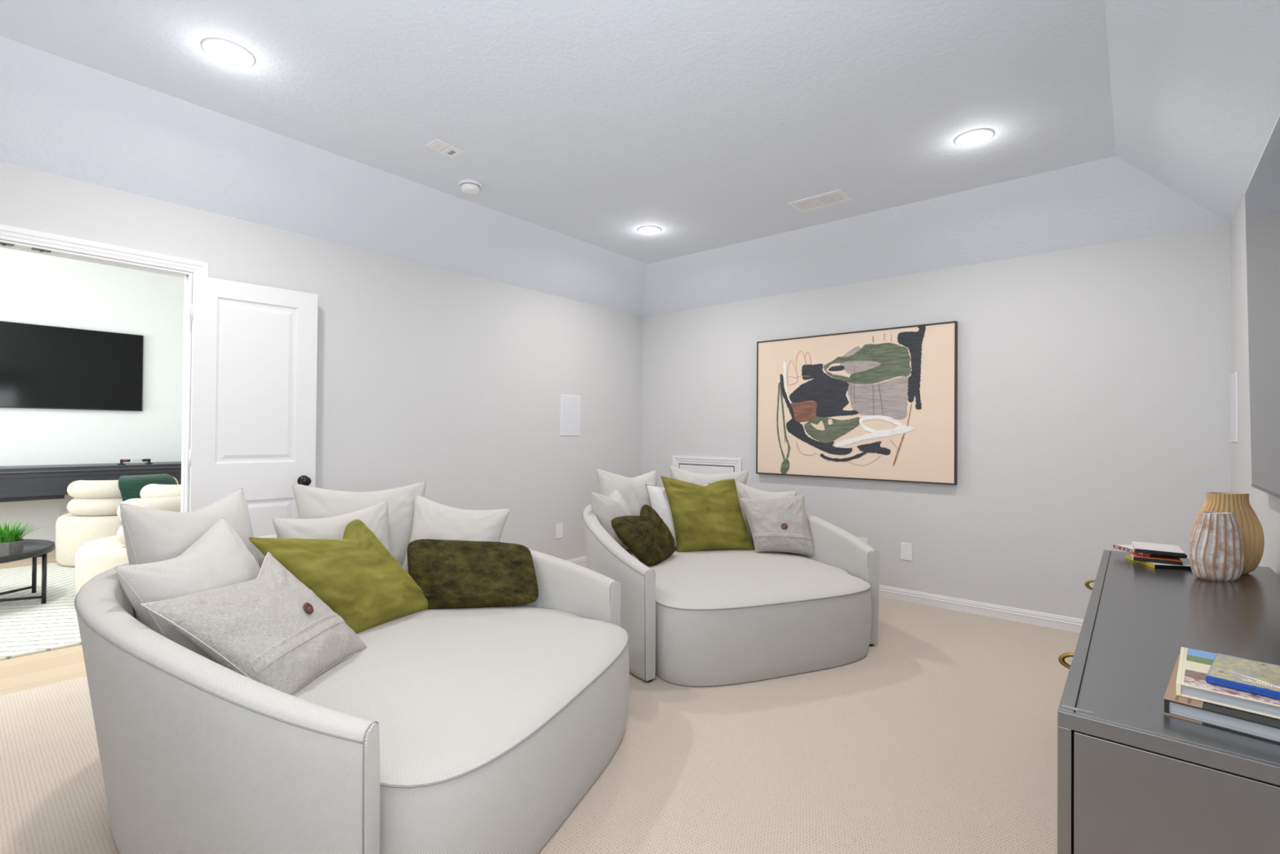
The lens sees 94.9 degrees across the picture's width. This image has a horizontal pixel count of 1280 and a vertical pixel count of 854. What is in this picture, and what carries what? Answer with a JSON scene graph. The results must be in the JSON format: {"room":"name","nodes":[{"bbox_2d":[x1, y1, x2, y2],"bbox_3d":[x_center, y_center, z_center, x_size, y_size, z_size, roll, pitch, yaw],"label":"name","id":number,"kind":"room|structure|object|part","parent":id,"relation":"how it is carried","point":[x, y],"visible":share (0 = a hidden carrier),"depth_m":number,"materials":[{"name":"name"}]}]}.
{"room":"media room","nodes":[
{"label":"media room","id":0,"kind":"room"},
{"bbox_2d":[0,247,184,538],"bbox_3d":[-6.467,-0.457,5.924,0.100,3.400,7.400,0,-1,40],"label":"wall","id":1,"kind":"structure","parent":0,"point":[37,289],"depth_m":6.42,"materials":[{"name":"white paint"}]},
{"bbox_2d":[36,537,55,546],"bbox_3d":[-6.436,1.203,5.871,0.016,0.087,7.400,0,-1,40],"label":"baseboard","id":2,"kind":"structure","parent":1,"relation":"attached to","point":[53,539],"depth_m":6.17,"materials":[{"name":"white wood"}]},
{"bbox_2d":[57,506,69,517],"bbox_3d":[-6.124,0.914,6.247,0.010,0.128,0.083,0,-1,40],"label":"power outlet","id":3,"kind":"object","parent":1,"relation":"attached to","point":[62,510],"visible":0.52,"depth_m":6.24,"materials":[{"name":"white plastic"}]},
{"bbox_2d":[0,320,143,411],"bbox_3d":[-6.161,-0.622,6.173,0.046,0.865,1.450,0,-1,40],"label":"television","id":4,"kind":"object","parent":1,"relation":"attached to","point":[42,366],"visible":1,"depth_m":6.25,"materials":[{"name":"black"}]},
{"bbox_2d":[0,161,641,559],"bbox_3d":[-1.679,0.046,4.162,0.110,2.440,5.300,0,-1,40],"label":"wall","id":5,"kind":"structure","parent":0,"point":[454,382],"depth_m":4.27,"materials":[{"name":"white paint"}]},
{"bbox_2d":[0,240,191,511],"bbox_3d":[-2.889,0.200,2.737,0.120,2.085,1.255,0,-1,40],"label":"trim","id":6,"kind":"structure","parent":5,"relation":"attached to","point":[5,244],"depth_m":3.18,"materials":[{"name":"white wood"}]},
{"bbox_3d":[-2.893,-0.829,2.672,0.030,0.012,0.064,0,-1,40],"label":"catch plate","id":7,"kind":"part","parent":6,"relation":"part of","materials":[{"name":"silver metal"}]},
{"bbox_3d":[-2.816,-0.827,2.764,0.030,0.012,0.064,0,-1,40],"label":"catch plate","id":8,"kind":"part","parent":6,"relation":"part of","materials":[{"name":"silver metal"}]},
{"bbox_2d":[0,223,208,482],"bbox_3d":[-2.836,0.166,2.693,0.019,2.154,1.393,0,-1,40],"label":"trim","id":9,"kind":"structure","parent":5,"relation":"attached to","point":[8,233],"depth_m":2.90,"materials":[{"name":"white wood"}]},
{"bbox_2d":[188,275,317,537],"bbox_3d":[-2.197,0.212,3.361,0.616,2.045,0.161,1,-1,-45],"label":"door","id":10,"kind":"structure","parent":5,"relation":"in","point":[255,347],"depth_m":3.34,"materials":[{"name":"white wood"}]},
{"bbox_3d":[-1.992,0.322,3.494,0.066,0.066,0.063,1,-1,-45],"label":"knob","id":11,"kind":"part","parent":10,"relation":"part of","materials":[{"name":"black metal"}]},
{"bbox_2d":[555,523,562,538],"bbox_3d":[-0.715,0.921,5.213,0.007,0.128,0.080,0,-1,40],"label":"blank plate","id":12,"kind":"object","parent":5,"relation":"attached to","point":[558,526],"visible":1,"depth_m":5.21,"materials":[{"name":"white plastic"}]},
{"bbox_2d":[560,394,580,435],"bbox_3d":[-0.630,-0.105,5.314,0.007,0.365,0.240,0,-1,40],"label":"wall speaker","id":13,"kind":"object","parent":5,"relation":"attached to","point":[570,405],"visible":1,"depth_m":5.31,"materials":[{"name":"white plastic"}]},
{"bbox_2d":[566,555,587,566],"bbox_3d":[-1.200,1.231,4.632,0.016,0.087,3.706,0,-1,40],"label":"baseboard","id":14,"kind":"structure","parent":5,"relation":"attached to","point":[582,561],"depth_m":5.40,"materials":[{"name":"white wood"}]},
{"bbox_2d":[0,546,1079,853],"bbox_3d":[-2.735,1.273,3.202,9.317,0.050,8.100,0,-1,40],"label":"floor","id":15,"kind":"structure","parent":0,"point":[941,738],"depth_m":2.25,"materials":[{"name":"carpet"}]},
{"bbox_2d":[0,562,81,660],"bbox_3d":[-4.563,1.238,4.026,2.900,0.014,3.800,0,-1,40],"label":"area rug","id":16,"kind":"object","parent":15,"relation":"on","point":[28,626],"visible":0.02,"depth_m":3.89,"materials":[{"name":"fabric"}]},
{"bbox_2d":[0,538,54,604],"bbox_3d":[-4.595,1.033,3.926,0.970,0.394,0.970,0,-1,40],"label":"coffee table","id":17,"kind":"object","parent":16,"relation":"on","point":[33,548],"visible":0.88,"depth_m":4.12,"materials":[{"name":"black metal"}]},
{"bbox_2d":[0,520,44,556],"bbox_3d":[-4.310,0.750,4.008,0.345,0.248,0.360,0,-1,40],"label":"potted plant","id":18,"kind":"object","parent":17,"relation":"on","point":[11,543],"visible":1,"depth_m":4.00,"materials":[{"name":"green plant"}]},
{"bbox_3d":[-4.325,0.827,4.022,0.176,0.095,0.152,0,-1,40],"label":"pot","id":19,"kind":"part","parent":18,"relation":"part of","materials":[{"name":"concrete"}]},
{"bbox_2d":[0,538,54,563],"bbox_3d":[-4.594,0.858,3.928,0.970,0.044,0.970,0,-1,40],"label":"coffee table top","id":20,"kind":"object","parent":17,"relation":"on","point":[33,548],"depth_m":4.12,"materials":[{"name":"black"}]},
{"bbox_3d":[-4.514,1.060,4.381,0.024,0.349,0.025,0,-1,40],"label":"leg","id":21,"kind":"part","parent":17,"relation":"part of","materials":[{"name":"black metal"}]},
{"bbox_3d":[-4.176,1.060,4.120,0.024,0.349,0.025,0,-1,40],"label":"leg","id":22,"kind":"part","parent":17,"relation":"part of","materials":[{"name":"black metal"}]},
{"bbox_2d":[55,476,178,566],"bbox_3d":[-4.934,0.862,5.602,0.900,0.761,0.900,0,-1,40],"label":"armchair","id":23,"kind":"object","parent":16,"relation":"on","point":[92,515],"visible":0.31,"depth_m":5.20,"materials":[{"name":"beige fabric"}]},
{"bbox_3d":[-4.935,1.016,5.601,0.900,0.452,0.900,0,-1,40],"label":"seat","id":24,"kind":"part","parent":23,"relation":"part of","materials":[{"name":"beige fabric"}]},
{"bbox_2d":[118,473,177,524],"bbox_3d":[-4.588,0.697,5.470,0.266,0.505,0.484,0,-1,25],"label":"knitted throw","id":25,"kind":"object","parent":23,"relation":"on","point":[130,486],"visible":0.38,"depth_m":5.32,"materials":[{"name":"green fabric"}]},
{"bbox_2d":[75,496,181,596],"bbox_3d":[-3.473,0.862,4.263,0.900,0.761,0.900,0,-1,40],"label":"armchair","id":26,"kind":"object","parent":16,"relation":"on","point":[95,557],"visible":0.12,"depth_m":3.87,"materials":[{"name":"beige fabric"}]},
{"bbox_3d":[-3.474,1.016,4.262,0.900,0.452,0.900,0,-1,40],"label":"seat","id":27,"kind":"part","parent":26,"relation":"part of","materials":[{"name":"beige fabric"}]},
{"bbox_2d":[0,461,181,502],"bbox_3d":[-6.299,0.818,5.598,0.524,0.855,3.780,0,-1,40],"label":"table","id":28,"kind":"object","parent":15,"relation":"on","point":[49,482],"visible":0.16,"depth_m":5.84,"materials":[{"name":"grey paint"}]},
{"bbox_3d":[-6.296,0.418,5.602,0.522,0.055,3.780,0,-1,40],"label":"rail","id":29,"kind":"part","parent":28,"relation":"part of","materials":[{"name":"grey paint"}]},
{"bbox_2d":[117,458,152,464],"bbox_3d":[-5.485,0.376,6.390,0.040,0.056,0.290,0,-1,40],"label":"decorative object","id":30,"kind":"object","parent":28,"relation":"on","point":[122,461],"depth_m":6.34,"materials":[{"name":"black"}]},
{"bbox_3d":[-5.559,0.375,6.302,0.040,0.055,0.060,0,-1,40],"label":"post","id":31,"kind":"part","parent":30,"relation":"part of","materials":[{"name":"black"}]},
{"bbox_2d":[74,534,629,853],"bbox_3d":[-1.035,0.884,2.283,1.823,0.740,1.641,0,-1,21],"label":"daybed","id":32,"kind":"object","parent":15,"relation":"on","point":[477,730],"visible":0.68,"depth_m":1.57,"materials":[{"name":"grey fabric"}]},
{"bbox_2d":[114,517,260,663],"bbox_3d":[-1.452,0.587,1.999,0.284,0.499,0.547,1,-1,-4],"label":"cushion","id":33,"kind":"object","parent":32,"relation":"on","point":[220,557],"visible":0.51,"depth_m":1.86,"materials":[{"name":"white fabric"}]},
{"bbox_2d":[119,487,258,622],"bbox_3d":[-1.680,0.542,2.254,0.266,0.570,0.516,0,-1,10],"label":"cushion","id":34,"kind":"object","parent":32,"relation":"on","point":[151,535],"visible":0.42,"depth_m":2.10,"materials":[{"name":"white fabric"}]},
{"bbox_2d":[139,551,368,695],"bbox_3d":[-1.200,0.643,1.918,0.343,0.376,0.604,0,-1,3],"label":"cushion","id":35,"kind":"object","parent":32,"relation":"on","point":[271,629],"visible":0.93,"depth_m":1.82,"materials":[{"name":"fabric"}]},
{"bbox_2d":[272,500,390,552],"bbox_3d":[-1.370,0.615,2.691,0.207,0.507,0.545,0,-1,30],"label":"cushion","id":36,"kind":"object","parent":32,"relation":"on","point":[375,517],"visible":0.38,"depth_m":2.65,"materials":[{"name":"white fabric"}]},
{"bbox_2d":[248,519,428,633],"bbox_3d":[-1.202,0.623,2.462,0.287,0.419,0.691,0,-1,26],"label":"velvet cushion","id":37,"kind":"object","parent":32,"relation":"on","point":[355,575],"visible":0.83,"depth_m":2.39,"materials":[{"name":"green fabric"}]},
{"bbox_2d":[292,481,426,566],"bbox_3d":[-1.359,0.547,2.896,0.609,0.552,0.179,1,-1,-34],"label":"cushion","id":38,"kind":"object","parent":32,"relation":"on","point":[312,502],"visible":0.34,"depth_m":2.90,"materials":[{"name":"white fabric"}]},
{"bbox_2d":[402,493,510,573],"bbox_3d":[-0.926,0.574,2.911,0.537,0.467,0.194,1,-1,-4],"label":"cushion","id":39,"kind":"object","parent":32,"relation":"on","point":[432,519],"visible":0.5,"depth_m":2.90,"materials":[{"name":"white fabric"}]},
{"bbox_3d":[-0.949,1.038,2.248,1.637,0.425,1.441,0,-1,21],"label":"seat","id":40,"kind":"part","parent":32,"relation":"part of","materials":[{"name":"white fabric"}]},
{"bbox_2d":[406,538,538,608],"bbox_3d":[-0.786,0.689,2.764,0.620,0.317,0.190,1,-1,-9],"label":"cushion","id":41,"kind":"object","parent":32,"relation":"on","point":[450,574],"visible":0.95,"depth_m":2.73,"materials":[{"name":"green fabric"}]},
{"bbox_2d":[582,503,879,686],"bbox_3d":[0.446,0.910,3.844,1.641,0.740,1.823,1,-1,-22],"label":"daybed","id":42,"kind":"object","parent":15,"relation":"on","point":[710,617],"visible":0.66,"depth_m":3.04,"materials":[{"name":"grey fabric"}]},
{"bbox_2d":[591,489,631,550],"bbox_3d":[-0.164,0.642,3.988,0.249,0.436,0.454,0,-1,21],"label":"cushion","id":43,"kind":"object","parent":42,"relation":"on","point":[606,508],"visible":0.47,"depth_m":3.82,"materials":[{"name":"white fabric"}]},
{"bbox_2d":[595,468,657,515],"bbox_3d":[-0.067,0.580,4.267,0.532,0.561,0.254,1,-1,-28],"label":"cushion","id":44,"kind":"object","parent":42,"relation":"on","point":[633,490],"visible":0.42,"depth_m":4.22,"materials":[{"name":"white fabric"}]},
{"bbox_2d":[611,504,675,566],"bbox_3d":[0.039,0.688,3.722,0.259,0.347,0.544,0,-1,26],"label":"cushion","id":45,"kind":"object","parent":42,"relation":"on","point":[646,535],"visible":1,"depth_m":3.61,"materials":[{"name":"green fabric"}]},
{"bbox_2d":[644,482,710,548],"bbox_3d":[0.297,0.642,4.177,0.506,0.468,0.205,1,-1,-18],"label":"cushion","id":46,"kind":"object","parent":42,"relation":"on","point":[658,498],"visible":0.23,"depth_m":4.12,"materials":[{"name":"fabric"}]},
{"bbox_2d":[660,475,755,551],"bbox_3d":[0.480,0.609,4.136,0.653,0.517,0.252,1,-1,-8],"label":"velvet cushion","id":47,"kind":"object","parent":42,"relation":"on","point":[710,516],"visible":1,"depth_m":4.07,"materials":[{"name":"green fabric"}]},
{"bbox_2d":[669,465,748,486],"bbox_3d":[0.509,0.580,4.460,0.636,0.566,0.222,0,-1,1],"label":"cushion","id":48,"kind":"object","parent":42,"relation":"on","point":[676,473],"visible":0.25,"depth_m":4.45,"materials":[{"name":"white fabric"}]},
{"bbox_3d":[0.479,1.063,3.756,1.441,0.425,1.637,1,-1,-22],"label":"seat","id":49,"kind":"part","parent":42,"relation":"part of","materials":[{"name":"white fabric"}]},
{"bbox_2d":[736,480,797,542],"bbox_3d":[0.895,0.635,4.262,0.458,0.453,0.197,0,-1,25],"label":"cushion","id":50,"kind":"object","parent":42,"relation":"on","point":[744,491],"visible":0.23,"depth_m":4.27,"materials":[{"name":"white fabric"}]},
{"bbox_2d":[740,494,814,555],"bbox_3d":[0.948,0.671,4.055,0.501,0.392,0.216,0,-1,6],"label":"cushion","id":51,"kind":"object","parent":42,"relation":"on","point":[776,524],"visible":1,"depth_m":4.00,"materials":[{"name":"fabric"}]},
{"bbox_2d":[1057,549,1279,853],"bbox_3d":[1.551,0.894,1.645,0.526,0.751,1.956,0,-1,40],"label":"base cabinet","id":52,"kind":"object","parent":15,"relation":"on","point":[1134,777],"visible":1,"depth_m":1.03,"materials":[{"name":"grey paint"}]},
{"bbox_3d":[0.997,0.544,1.370,0.034,0.038,0.010,0,-1,40],"label":"pull handle","id":53,"kind":"part","parent":52,"relation":"part of","materials":[{"name":"gold metal"}]},
{"bbox_3d":[1.073,0.868,1.419,0.019,0.641,0.958,0,-1,40],"label":"door","id":54,"kind":"part","parent":52,"relation":"part of","materials":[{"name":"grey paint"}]},
{"bbox_3d":[1.587,0.555,2.069,0.034,0.038,0.010,0,-1,40],"label":"pull handle","id":55,"kind":"part","parent":52,"relation":"part of","materials":[{"name":"gold metal"}]},
{"bbox_2d":[1124,554,1191,569],"bbox_3d":[2.004,0.521,2.267,0.136,0.014,0.185,0,-1,12],"label":"book","id":56,"kind":"object","parent":52,"relation":"on","point":[1155,565],"visible":0.52,"depth_m":2.19,"materials":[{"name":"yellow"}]},
{"bbox_2d":[1129,552,1182,565],"bbox_3d":[2.008,0.507,2.293,0.141,0.014,0.185,0,-1,36],"label":"book","id":57,"kind":"object","parent":56,"relation":"on","point":[1135,557],"visible":0.63,"depth_m":2.23,"materials":[{"name":"black"}]},
{"bbox_2d":[1113,544,1186,558],"bbox_3d":[2.021,0.493,2.336,0.136,0.014,0.190,0,-1,4],"label":"book","id":58,"kind":"object","parent":57,"relation":"on","point":[1128,548],"visible":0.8,"depth_m":2.29,"materials":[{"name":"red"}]},
{"bbox_2d":[1131,541,1185,556],"bbox_3d":[2.032,0.479,2.311,0.146,0.014,0.200,0,-1,37],"label":"book","id":59,"kind":"object","parent":58,"relation":"on","point":[1138,547],"visible":1,"depth_m":2.27,"materials":[{"name":"black"}]},
{"bbox_3d":[0.936,0.882,0.892,0.494,0.750,0.012,0,-1,40],"label":"frame","id":60,"kind":"part","parent":52,"relation":"part of","materials":[{"name":"grey paint"}]},
{"bbox_3d":[1.566,0.534,1.638,0.494,0.030,1.930,0,-1,40],"label":"panel","id":61,"kind":"part","parent":52,"relation":"part of","materials":[{"name":"grey paint"}]},
{"bbox_3d":[0.936,0.853,0.893,0.447,0.631,0.011,0,-1,40],"label":"panel","id":62,"kind":"part","parent":52,"relation":"part of","materials":[{"name":"grey paint"}]},
{"bbox_3d":[2.190,0.906,2.377,0.494,0.750,0.012,0,-1,40],"label":"frame","id":63,"kind":"part","parent":52,"relation":"part of","materials":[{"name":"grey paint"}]},
{"bbox_2d":[1189,511,1244,581],"bbox_3d":[1.999,0.411,2.038,0.175,0.230,0.090,0,-1,0],"label":"ribbed vase","id":64,"kind":"object","parent":52,"relation":"on","point":[1216,545],"visible":1,"depth_m":2.01,"materials":[{"name":"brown ceramic"}]},
{"bbox_2d":[1163,654,1279,743],"bbox_3d":[1.124,0.496,1.055,0.301,0.028,0.253,1,-1,-44],"label":"book","id":65,"kind":"object","parent":52,"relation":"on","point":[1267,728],"visible":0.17,"depth_m":1.00,"materials":[{"name":"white paper"}]},
{"bbox_2d":[1176,646,1279,719],"bbox_3d":[1.134,0.471,1.062,0.237,0.024,0.250,0,-1,44],"label":"book","id":66,"kind":"object","parent":65,"relation":"on","point":[1194,664],"visible":0.59,"depth_m":1.04,"materials":[{"name":"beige paper"}]},
{"bbox_2d":[1205,653,1279,699],"bbox_3d":[1.120,0.452,1.055,0.171,0.014,0.135,1,-1,-41],"label":"book","id":67,"kind":"object","parent":66,"relation":"on","point":[1260,678],"visible":1,"depth_m":1.05,"materials":[{"name":"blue paper"}]},
{"bbox_2d":[1191,492,1264,573],"bbox_3d":[2.137,0.385,2.139,0.244,0.288,0.110,0,-1,-2],"label":"vase","id":68,"kind":"object","parent":52,"relation":"on","point":[1237,504],"visible":0.56,"depth_m":2.10,"materials":[{"name":"beige ceramic"}]},
{"bbox_2d":[0,0,1279,316],"bbox_3d":[0.024,-1.453,2.748,4.517,0.560,5.300,0,-1,40],"label":"ceiling","id":69,"kind":"structure","parent":0,"point":[582,125],"depth_m":2.82,"materials":[{"name":"white paint"}]},
{"bbox_2d":[200,37,255,67],"bbox_3d":[-1.687,-1.526,2.411,0.184,0.016,0.184,0,-1,40],"label":"recessed light","id":70,"kind":"object","parent":69,"relation":"in","point":[224,51],"visible":1,"depth_m":2.39,"materials":[{"name":"white plastic"}]},
{"bbox_2d":[208,43,248,65],"bbox_3d":[-1.687,-1.525,2.411,0.135,0.014,0.135,0,-1,40],"label":"diffuser","id":71,"kind":"object","parent":70,"relation":"attached to","point":[228,54],"depth_m":2.40,"materials":[{"name":"white plastic"}]},
{"bbox_2d":[424,138,450,151],"bbox_3d":[-1.092,-1.518,3.170,0.120,0.008,0.084,0,-1,40],"label":"plate","id":72,"kind":"object","parent":69,"relation":"attached to","point":[436,144],"visible":1,"depth_m":3.16,"materials":[{"name":"white plastic"}]},
{"bbox_2d":[439,145,464,158],"bbox_3d":[-1.041,-1.516,3.245,0.120,0.010,0.084,0,-1,40],"label":"plate","id":73,"kind":"object","parent":69,"relation":"attached to","point":[451,152],"visible":1,"depth_m":3.23,"materials":[{"name":"white plastic"}]},
{"bbox_2d":[457,178,482,195],"bbox_3d":[-1.058,-1.487,3.669,0.148,0.062,0.148,0,-1,40],"label":"smoke detector","id":74,"kind":"object","parent":69,"relation":"attached to","point":[468,186],"visible":1,"depth_m":3.63,"materials":[{"name":"white plastic"}]},
{"bbox_2d":[637,225,661,234],"bbox_3d":[0.072,-1.493,4.475,0.184,0.016,0.184,0,-1,40],"label":"recessed light","id":75,"kind":"object","parent":69,"relation":"in","point":[647,229],"visible":1,"depth_m":4.45,"materials":[{"name":"white plastic"}]},
{"bbox_2d":[640,227,657,234],"bbox_3d":[0.072,-1.492,4.475,0.135,0.014,0.135,0,-1,40],"label":"diffuser","id":76,"kind":"object","parent":75,"relation":"attached to","point":[643,230],"depth_m":4.46,"materials":[{"name":"white plastic"}]},
{"bbox_2d":[788,189,852,212],"bbox_3d":[1.191,-1.493,3.891,0.356,0.008,0.202,0,-1,40],"label":"ceiling vent","id":77,"kind":"object","parent":69,"relation":"in","point":[838,196],"visible":1,"depth_m":3.88,"materials":[{"name":"white plastic"}]},
{"bbox_2d":[954,128,995,146],"bbox_3d":[1.732,-1.492,3.047,0.184,0.016,0.184,0,-1,40],"label":"recessed light","id":78,"kind":"object","parent":69,"relation":"in","point":[976,136],"visible":1,"depth_m":3.02,"materials":[{"name":"white plastic"}]},
{"bbox_2d":[959,131,989,145],"bbox_3d":[1.732,-1.491,3.047,0.135,0.014,0.135,0,-1,40],"label":"diffuser","id":79,"kind":"object","parent":78,"relation":"attached to","point":[972,138],"depth_m":3.03,"materials":[{"name":"white plastic"}]},
{"bbox_2d":[640,223,1231,619],"bbox_3d":[1.690,0.079,4.720,4.317,2.440,0.100,0,-1,40],"label":"wall","id":80,"kind":"structure","parent":0,"point":[1094,381],"depth_m":3.91,"materials":[{"name":"white paint"}]},
{"bbox_2d":[671,455,742,473],"bbox_3d":[0.614,0.677,5.541,0.774,0.790,0.018,0,-1,40],"label":"access panel","id":81,"kind":"object","parent":80,"relation":"attached to","point":[700,464],"visible":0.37,"depth_m":5.53,"materials":[{"name":"white"}]},
{"bbox_2d":[755,320,957,484],"bbox_3d":[1.637,-0.170,4.664,1.577,1.157,0.042,0,-1,40],"label":"painting","id":82,"kind":"object","parent":80,"relation":"attached to","point":[876,404],"visible":1,"depth_m":4.57,"materials":[{"name":"beige fabric"}]},
{"bbox_2d":[857,537,867,543],"bbox_3d":[1.738,0.928,4.596,0.083,0.128,0.006,0,-1,40],"label":"blank plate","id":83,"kind":"object","parent":80,"relation":"attached to","point":[865,540],"visible":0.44,"depth_m":4.58,"materials":[{"name":"white plastic"}]},
{"bbox_2d":[900,542,912,560],"bbox_3d":[1.987,0.928,4.385,0.083,0.128,0.007,0,-1,40],"label":"blank plate","id":84,"kind":"object","parent":80,"relation":"attached to","point":[906,548],"visible":1,"depth_m":4.38,"materials":[{"name":"white plastic"}]},
{"bbox_2d":[879,584,1084,632],"bbox_3d":[1.642,1.254,4.664,4.289,0.087,0.016,0,-1,40],"label":"baseboard","id":85,"kind":"structure","parent":80,"relation":"attached to","point":[1028,616],"depth_m":4.04,"materials":[{"name":"white wood"}]},
{"bbox_2d":[1231,112,1279,577],"bbox_3d":[1.699,0.047,1.308,0.100,2.440,5.300,0,-1,40],"label":"wall","id":86,"kind":"structure","parent":0,"point":[1266,506],"depth_m":2.92,"materials":[{"name":"white paint"}]},
{"bbox_2d":[1230,372,1237,441],"bbox_3d":[3.199,-0.103,3.166,0.007,0.365,0.260,0,-1,40],"label":"wall speaker","id":87,"kind":"object","parent":86,"relation":"attached to","point":[1233,378],"visible":1,"depth_m":3.13,"materials":[{"name":"white plastic"}]},
{"bbox_2d":[1244,116,1279,498],"bbox_3d":[1.810,-0.372,1.569,0.046,1.200,2.130,-1,-1,40],"label":"television","id":88,"kind":"object","parent":86,"relation":"attached to","point":[1262,195],"visible":1,"depth_m":2.07,"materials":[{"name":"black"}]}
]}

